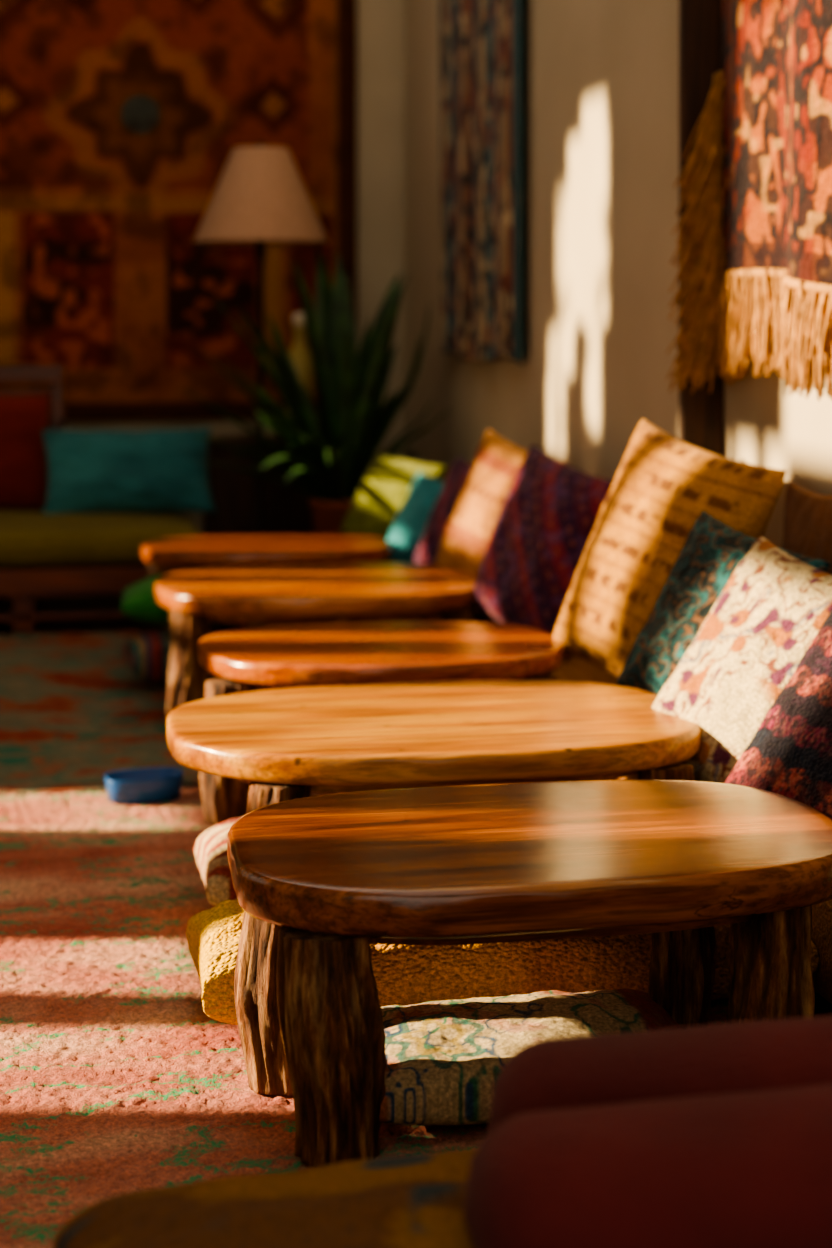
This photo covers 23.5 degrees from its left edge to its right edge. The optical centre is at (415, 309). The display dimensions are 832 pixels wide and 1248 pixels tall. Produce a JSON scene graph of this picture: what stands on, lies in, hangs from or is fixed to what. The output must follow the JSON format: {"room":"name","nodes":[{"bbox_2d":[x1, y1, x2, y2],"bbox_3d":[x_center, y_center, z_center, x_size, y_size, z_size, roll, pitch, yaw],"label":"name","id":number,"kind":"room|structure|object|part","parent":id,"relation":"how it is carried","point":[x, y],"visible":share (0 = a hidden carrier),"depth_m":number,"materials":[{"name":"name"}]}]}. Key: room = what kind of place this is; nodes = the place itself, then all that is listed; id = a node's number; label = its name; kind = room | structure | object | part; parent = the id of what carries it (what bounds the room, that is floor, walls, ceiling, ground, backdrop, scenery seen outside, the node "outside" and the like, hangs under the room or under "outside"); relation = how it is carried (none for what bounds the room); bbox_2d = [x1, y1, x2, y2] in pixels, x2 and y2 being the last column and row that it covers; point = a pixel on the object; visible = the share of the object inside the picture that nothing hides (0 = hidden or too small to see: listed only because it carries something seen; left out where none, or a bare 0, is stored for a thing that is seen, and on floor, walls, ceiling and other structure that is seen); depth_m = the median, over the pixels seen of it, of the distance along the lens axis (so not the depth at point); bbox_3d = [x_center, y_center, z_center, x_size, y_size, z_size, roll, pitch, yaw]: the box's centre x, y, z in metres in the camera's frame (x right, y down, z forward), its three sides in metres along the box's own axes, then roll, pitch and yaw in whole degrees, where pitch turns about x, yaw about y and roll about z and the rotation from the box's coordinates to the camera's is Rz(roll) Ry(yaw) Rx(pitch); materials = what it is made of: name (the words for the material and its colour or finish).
{"room":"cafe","nodes":[
{"label":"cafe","id":0,"kind":"room"},
{"bbox_2d":[65,0,403,535],"bbox_3d":[-1.783,-0.600,8.670,3.900,3.600,0.100,0,0,-11],"label":"wall","id":1,"kind":"structure","parent":0,"point":[380,23],"depth_m":8.92,"materials":[{"name":"paint"}]},
{"bbox_2d":[0,0,356,420],"bbox_3d":[-1.198,-0.810,8.698,1.900,2.580,0.018,0,0,-11],"label":"tapestry","id":2,"kind":"object","parent":1,"relation":"attached to","point":[122,121],"visible":0.87,"depth_m":8.71,"materials":[{"name":"fabric"}]},
{"bbox_2d":[0,595,831,1015],"bbox_3d":[-0.822,1.250,3.559,3.900,0.100,10.500,0,0,-11],"label":"floor","id":3,"kind":"structure","parent":0,"point":[85,603],"depth_m":7.70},
{"bbox_2d":[0,631,200,795],"bbox_3d":[-1.228,1.191,6.124,2.650,0.015,2.410,0,0,-11],"label":"carpet","id":4,"kind":"object","parent":3,"relation":"on","point":[74,712],"visible":0.28,"depth_m":5.86,"materials":[{"name":"red carpet"}]},
{"bbox_2d":[123,623,260,682],"bbox_3d":[-0.668,1.089,6.366,0.500,0.194,0.260,0,0,-15],"label":"floor cushion","id":5,"kind":"object","parent":4,"relation":"on","point":[147,653],"visible":0.42,"depth_m":6.21,"materials":[{"name":"fabric"}]},
{"bbox_2d":[120,575,235,625],"bbox_3d":[-0.698,0.922,6.361,0.480,0.167,0.260,0,0,-8],"label":"floor cushion","id":6,"kind":"object","parent":5,"relation":"on","point":[139,603],"visible":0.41,"depth_m":6.22,"materials":[{"name":"fabric"}]},
{"bbox_2d":[142,533,391,628],"bbox_3d":[-0.512,0.993,6.865,0.860,0.385,0.604,0,0,-11],"label":"wooden table","id":7,"kind":"object","parent":4,"relation":"on","point":[171,555],"visible":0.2,"depth_m":6.69,"materials":[{"name":"brown wood"}]},
{"bbox_3d":[-0.876,1.020,6.989,0.120,0.331,0.109,0,0,-11],"label":"leg","id":8,"kind":"part","parent":7,"relation":"part of","materials":[{"name":"brown wood"}]},
{"bbox_3d":[-0.790,1.020,6.617,0.123,0.331,0.114,0,0,-11],"label":"leg","id":9,"kind":"part","parent":7,"relation":"part of","materials":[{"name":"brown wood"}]},
{"bbox_2d":[155,562,477,714],"bbox_3d":[-0.270,0.993,5.956,1.010,0.385,0.771,0,0,-11],"label":"wooden table","id":10,"kind":"object","parent":4,"relation":"on","point":[359,591],"visible":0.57,"depth_m":5.67,"materials":[{"name":"brown wood"}]},
{"bbox_3d":[-0.703,1.022,6.093,0.117,0.326,0.119,0,0,-11],"label":"leg","id":11,"kind":"part","parent":10,"relation":"part of","materials":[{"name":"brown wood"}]},
{"bbox_3d":[-0.647,1.022,5.694,0.124,0.326,0.123,0,0,-11],"label":"leg","id":12,"kind":"part","parent":10,"relation":"part of","materials":[{"name":"brown wood"}]},
{"bbox_3d":[-0.269,0.868,5.956,0.811,0.030,0.602,0,0,-11],"label":"under frame","id":13,"kind":"part","parent":10,"relation":"part of","materials":[{"name":"brown wood"}]},
{"bbox_3d":[0.035,1.022,6.261,0.132,0.326,0.120,0,0,-11],"label":"leg","id":14,"kind":"part","parent":10,"relation":"part of","materials":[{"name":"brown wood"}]},
{"bbox_3d":[0.129,1.022,5.759,0.120,0.326,0.114,0,0,-11],"label":"leg","id":15,"kind":"part","parent":10,"relation":"part of","materials":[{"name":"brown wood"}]},
{"bbox_2d":[0,363,200,634],"bbox_3d":[-1.755,0.710,7.764,1.820,0.980,0.890,0,0,-11],"label":"sofa","id":16,"kind":"object","parent":3,"relation":"on","point":[69,554],"visible":0.7,"depth_m":7.50,"materials":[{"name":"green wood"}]},
{"bbox_2d":[0,394,49,507],"bbox_3d":[-1.873,0.570,8.011,0.800,0.460,0.143,0,-8,-11],"label":"cushion","id":17,"kind":"object","parent":16,"relation":"on","point":[23,460],"depth_m":8.02,"materials":[{"name":"fabric"}]},
{"bbox_3d":[-2.086,0.590,8.114,1.300,0.740,0.060,0,0,-11],"label":"backrest","id":18,"kind":"part","parent":16,"relation":"part of","materials":[{"name":"red fabric"}]},
{"bbox_3d":[-1.756,1.080,7.769,1.820,0.240,0.880,0,0,-11],"label":"frame","id":19,"kind":"part","parent":16,"relation":"part of","materials":[{"name":"brown wood"}]},
{"bbox_2d":[0,509,200,566],"bbox_3d":[-1.750,0.882,7.740,1.800,0.183,0.840,0,0,-11],"label":"seat cushion","id":20,"kind":"object","parent":16,"relation":"on","point":[28,537],"depth_m":7.45,"materials":[{"name":"fabric"}]},
{"bbox_2d":[41,427,215,513],"bbox_3d":[-1.142,0.639,7.941,0.686,0.331,0.243,0,0,-16],"label":"pillow","id":21,"kind":"object","parent":16,"relation":"on","point":[156,470],"visible":1,"depth_m":7.88,"materials":[{"name":"fabric"}]},
{"bbox_2d":[203,435,314,535],"bbox_3d":[-0.582,0.875,8.616,0.680,0.650,0.350,0,0,-11],"label":"wooden sideboard","id":22,"kind":"object","parent":3,"relation":"on","point":[233,491],"visible":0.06,"depth_m":8.43,"materials":[{"name":"brown wood"}]},
{"bbox_2d":[286,312,313,415],"bbox_3d":[-0.501,0.279,8.616,0.120,0.540,0.120,0,0,-11],"label":"glass bottle","id":23,"kind":"object","parent":22,"relation":"on","point":[300,355],"visible":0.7,"depth_m":8.58,"materials":[{"name":"yellow"}]},
{"bbox_2d":[193,141,328,533],"bbox_3d":[-0.617,0.265,7.943,0.540,1.870,0.540,0,0,-11],"label":"floor lamp","id":24,"kind":"object","parent":3,"relation":"on","point":[260,198],"visible":0.7,"depth_m":7.80,"materials":[{"name":"fabric"}]},
{"bbox_3d":[-0.617,-0.454,7.943,0.540,0.377,0.540,0,0,-11],"label":"lamp shade","id":25,"kind":"part","parent":24,"relation":"part of","materials":[{"name":"fabric"}]},
{"bbox_2d":[178,246,451,622],"bbox_3d":[-0.395,0.472,7.761,1.109,1.456,1.152,0,0,-43],"label":"potted plant","id":26,"kind":"object","parent":3,"relation":"on","point":[334,451],"visible":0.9,"depth_m":7.65,"materials":[{"name":"green plant"}]},
{"bbox_3d":[-0.289,0.839,7.760,0.256,0.222,0.256,0,0,-11],"label":"pot","id":27,"kind":"part","parent":26,"relation":"part of","materials":[{"name":"ceramic"}]},
{"bbox_2d":[0,786,727,1247],"bbox_3d":[-0.647,1.191,3.033,2.650,0.016,3.800,0,0,-11],"label":"carpet","id":28,"kind":"object","parent":3,"relation":"on","point":[116,1078],"visible":0.28,"depth_m":3.28,"materials":[{"name":"carpet"}]},
{"bbox_2d":[105,767,183,803],"bbox_3d":[-0.659,1.156,4.862,0.191,0.058,0.120,0,0,-19],"label":"bowl","id":29,"kind":"object","parent":28,"relation":"on","point":[153,784],"visible":1,"depth_m":4.82,"materials":[{"name":"ceramic"}]},
{"bbox_2d":[186,899,243,1024],"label":"floor cushion","id":30,"kind":"object","parent":28,"relation":"on","point":[213,934],"depth_m":3.25,"materials":[{"name":"fabric"}]},
{"bbox_2d":[193,817,239,906],"bbox_3d":[0.006,1.072,3.919,0.860,0.225,0.300,0,0,-11],"label":"floor cushion","id":31,"kind":"object","parent":28,"relation":"on","point":[210,849],"visible":0.09,"depth_m":3.77,"materials":[{"name":"fabric"}]},
{"bbox_2d":[53,1148,476,1247],"bbox_3d":[0.243,1.037,2.010,1.200,0.317,0.560,0,0,-11],"label":"floor cushion","id":32,"kind":"object","parent":28,"relation":"on","point":[418,1200],"visible":0.52,"depth_m":2.02,"materials":[{"name":"fabric"}]},
{"bbox_2d":[463,1015,831,1247],"bbox_3d":[0.512,0.841,2.046,0.954,0.227,0.358,0,0,-6],"label":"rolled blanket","id":33,"kind":"object","parent":32,"relation":"on","point":[719,1135],"visible":1,"depth_m":1.90,"materials":[{"name":"red fabric"}]},
{"bbox_2d":[199,621,565,825],"bbox_3d":[-0.086,0.993,4.826,0.886,0.385,0.641,0,0,-11],"label":"wooden table","id":34,"kind":"object","parent":28,"relation":"on","point":[316,654],"visible":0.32,"depth_m":4.64,"materials":[{"name":"brown wood"}]},
{"bbox_3d":[-0.434,1.020,4.618,0.125,0.329,0.117,0,0,-11],"label":"leg","id":35,"kind":"part","parent":34,"relation":"part of","materials":[{"name":"brown wood"}]},
{"bbox_3d":[-0.082,0.865,4.828,0.703,0.030,0.502,0,0,-11],"label":"under frame","id":36,"kind":"part","parent":34,"relation":"part of","materials":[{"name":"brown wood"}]},
{"bbox_3d":[0.280,1.020,4.671,0.131,0.329,0.117,0,0,-11],"label":"leg","id":37,"kind":"part","parent":34,"relation":"part of","materials":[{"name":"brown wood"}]},
{"bbox_2d":[166,680,700,813],"bbox_3d":[0.033,0.993,3.957,1.048,0.385,0.723,0,0,-11],"label":"wooden table","id":38,"kind":"object","parent":28,"relation":"on","point":[287,744],"visible":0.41,"depth_m":3.76,"materials":[{"name":"brown wood"}]},
{"bbox_3d":[-0.246,1.022,3.641,0.126,0.326,0.115,0,0,-11],"label":"leg","id":39,"kind":"part","parent":38,"relation":"part of","materials":[{"name":"brown wood"}]},
{"bbox_3d":[0.034,0.868,3.959,0.835,0.030,0.560,0,0,-11],"label":"under frame","id":40,"kind":"part","parent":38,"relation":"part of","materials":[{"name":"brown wood"}]},
{"bbox_3d":[0.473,1.022,3.790,0.117,0.326,0.117,0,0,-11],"label":"leg","id":41,"kind":"part","parent":38,"relation":"part of","materials":[{"name":"brown wood"}]},
{"bbox_2d":[370,933,651,1006],"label":"floor cushion","id":42,"kind":"object","parent":28,"relation":"on","point":[409,974],"depth_m":3.25,"materials":[{"name":"fabric"}]},
{"bbox_2d":[227,780,831,1166],"bbox_3d":[0.188,0.993,3.090,0.960,0.385,0.623,0,0,-11],"label":"wooden table","id":43,"kind":"object","parent":28,"relation":"on","point":[318,880],"visible":0.87,"depth_m":2.91,"materials":[{"name":"brown wood"}]},
{"bbox_3d":[-0.220,1.028,3.055,0.114,0.313,0.110,0,0,-11],"label":"leg","id":44,"kind":"part","parent":43,"relation":"part of","materials":[{"name":"brown wood"}]},
{"bbox_3d":[-0.119,1.028,2.815,0.152,0.313,0.152,0,0,-11],"label":"leg","id":45,"kind":"part","parent":43,"relation":"part of","materials":[{"name":"brown wood"}]},
{"bbox_3d":[0.188,0.881,3.088,0.764,0.030,0.481,0,0,-11],"label":"under frame","id":46,"kind":"part","parent":43,"relation":"part of","materials":[{"name":"brown wood"}]},
{"bbox_3d":[0.423,1.028,3.191,0.121,0.313,0.124,0,0,-11],"label":"leg","id":47,"kind":"part","parent":43,"relation":"part of","materials":[{"name":"brown wood"}]},
{"bbox_3d":[0.523,1.028,2.963,0.134,0.313,0.133,0,0,-11],"label":"leg","id":48,"kind":"part","parent":43,"relation":"part of","materials":[{"name":"brown wood"}]},
{"bbox_2d":[379,989,679,1124],"bbox_3d":[0.159,1.121,3.022,0.520,0.126,0.340,0,0,-11],"label":"floor cushion","id":49,"kind":"object","parent":28,"relation":"on","point":[445,1058],"visible":0.57,"depth_m":2.95,"materials":[{"name":"fabric"}]},
{"bbox_2d":[398,613,831,1004],"bbox_3d":[0.540,1.063,5.138,0.400,0.280,4.900,0,0,-11],"label":"mattress","id":50,"kind":"object","parent":3,"relation":"on","point":[576,669],"visible":0.03,"depth_m":3.36,"materials":[{"name":"fabric"}]},
{"bbox_2d":[340,451,446,539],"bbox_3d":[-0.092,0.720,7.309,0.226,0.386,0.411,0,0,-42],"label":"cushion","id":51,"kind":"object","parent":50,"relation":"on","point":[382,491],"visible":0.62,"depth_m":7.27,"materials":[{"name":"fabric"}]},
{"bbox_2d":[379,471,444,562],"bbox_3d":[0.049,0.760,6.989,0.210,0.368,0.388,0,0,-34],"label":"cushion","id":52,"kind":"object","parent":50,"relation":"on","point":[407,531],"visible":0.39,"depth_m":6.98,"materials":[{"name":"fabric"}]},
{"bbox_2d":[413,456,471,564],"bbox_3d":[0.155,0.720,6.643,0.206,0.447,0.413,0,0,-27],"label":"cushion","id":53,"kind":"object","parent":50,"relation":"on","point":[427,550],"visible":0.23,"depth_m":6.66,"materials":[{"name":"fabric"}]},
{"bbox_2d":[434,429,568,572],"bbox_3d":[0.253,0.660,6.173,0.234,0.563,0.528,0,0,-27],"label":"cushion","id":54,"kind":"object","parent":50,"relation":"on","point":[467,532],"visible":0.4,"depth_m":6.17,"materials":[{"name":"fabric"}]},
{"bbox_2d":[472,445,613,662],"bbox_3d":[0.368,0.675,5.604,0.254,0.570,0.568,0,0,-27],"label":"cushion","id":55,"kind":"object","parent":50,"relation":"on","point":[544,526],"visible":0.73,"depth_m":5.53,"materials":[{"name":"fabric"}]},
{"bbox_2d":[553,419,785,676],"bbox_3d":[0.577,0.595,4.687,0.281,0.654,0.631,0,0,-28],"label":"patterned cushion","id":56,"kind":"object","parent":50,"relation":"on","point":[662,484],"visible":0.66,"depth_m":4.64,"materials":[{"name":"fabric"}]},
{"bbox_2d":[615,510,830,694],"bbox_3d":[0.645,0.670,4.252,0.225,0.453,0.464,0,0,-33],"label":"cushion","id":57,"kind":"object","parent":50,"relation":"on","point":[712,550],"visible":0.43,"depth_m":4.28,"materials":[{"name":"fabric"}]},
{"bbox_2d":[652,536,831,782],"bbox_3d":[0.679,0.720,3.913,0.310,0.507,0.490,0,0,-28],"label":"cushion","id":58,"kind":"object","parent":50,"relation":"on","point":[755,636],"visible":0.67,"depth_m":3.88,"materials":[{"name":"fabric"}]},
{"bbox_2d":[724,610,831,818],"bbox_3d":[0.790,0.765,3.526,0.307,0.485,0.522,0,0,-31],"label":"cushion","id":59,"kind":"object","parent":50,"relation":"on","point":[789,754],"visible":0.6,"depth_m":3.57,"materials":[{"name":"fabric"}]},
{"bbox_2d":[782,480,831,574],"bbox_3d":[0.858,0.620,4.313,0.092,0.479,0.340,0,0,-12],"label":"cushion","id":60,"kind":"object","parent":50,"relation":"on","point":[807,514],"visible":0.35,"depth_m":4.30,"materials":[{"name":"fabric"}]},
{"bbox_2d":[404,0,831,548],"bbox_3d":[1.005,-0.600,3.852,0.200,3.600,10.400,0,0,-11],"label":"wall","id":61,"kind":"structure","parent":0,"point":[601,77],"depth_m":5.98,"materials":[{"name":"beige paint"}]},
{"bbox_2d":[439,0,522,363],"bbox_3d":[0.222,-0.688,7.286,0.038,1.765,1.362,0,0,-11],"label":"tapestry","id":62,"kind":"object","parent":61,"relation":"attached to","point":[481,41],"depth_m":7.15,"materials":[{"name":"fabric"}]},
{"bbox_2d":[679,0,723,456],"bbox_3d":[0.722,-0.600,5.055,0.111,3.600,0.029,0,0,-11],"label":"trim","id":63,"kind":"structure","parent":61,"relation":"attached to","point":[701,412],"depth_m":5.04,"materials":[{"name":"brown wood"}]},
{"bbox_2d":[666,0,831,400],"bbox_3d":[0.845,-0.681,4.308,0.151,1.777,1.472,0,0,-13],"label":"tapestry","id":64,"kind":"object","parent":61,"relation":"attached to","point":[759,188],"depth_m":4.57,"materials":[{"name":"fabric"}]},
{"bbox_3d":[0.851,-0.061,4.245,0.084,0.080,1.330,0,0,-11],"label":"hem cord","id":65,"kind":"part","parent":64,"relation":"part of","materials":[{"name":"fabric"}]}
]}

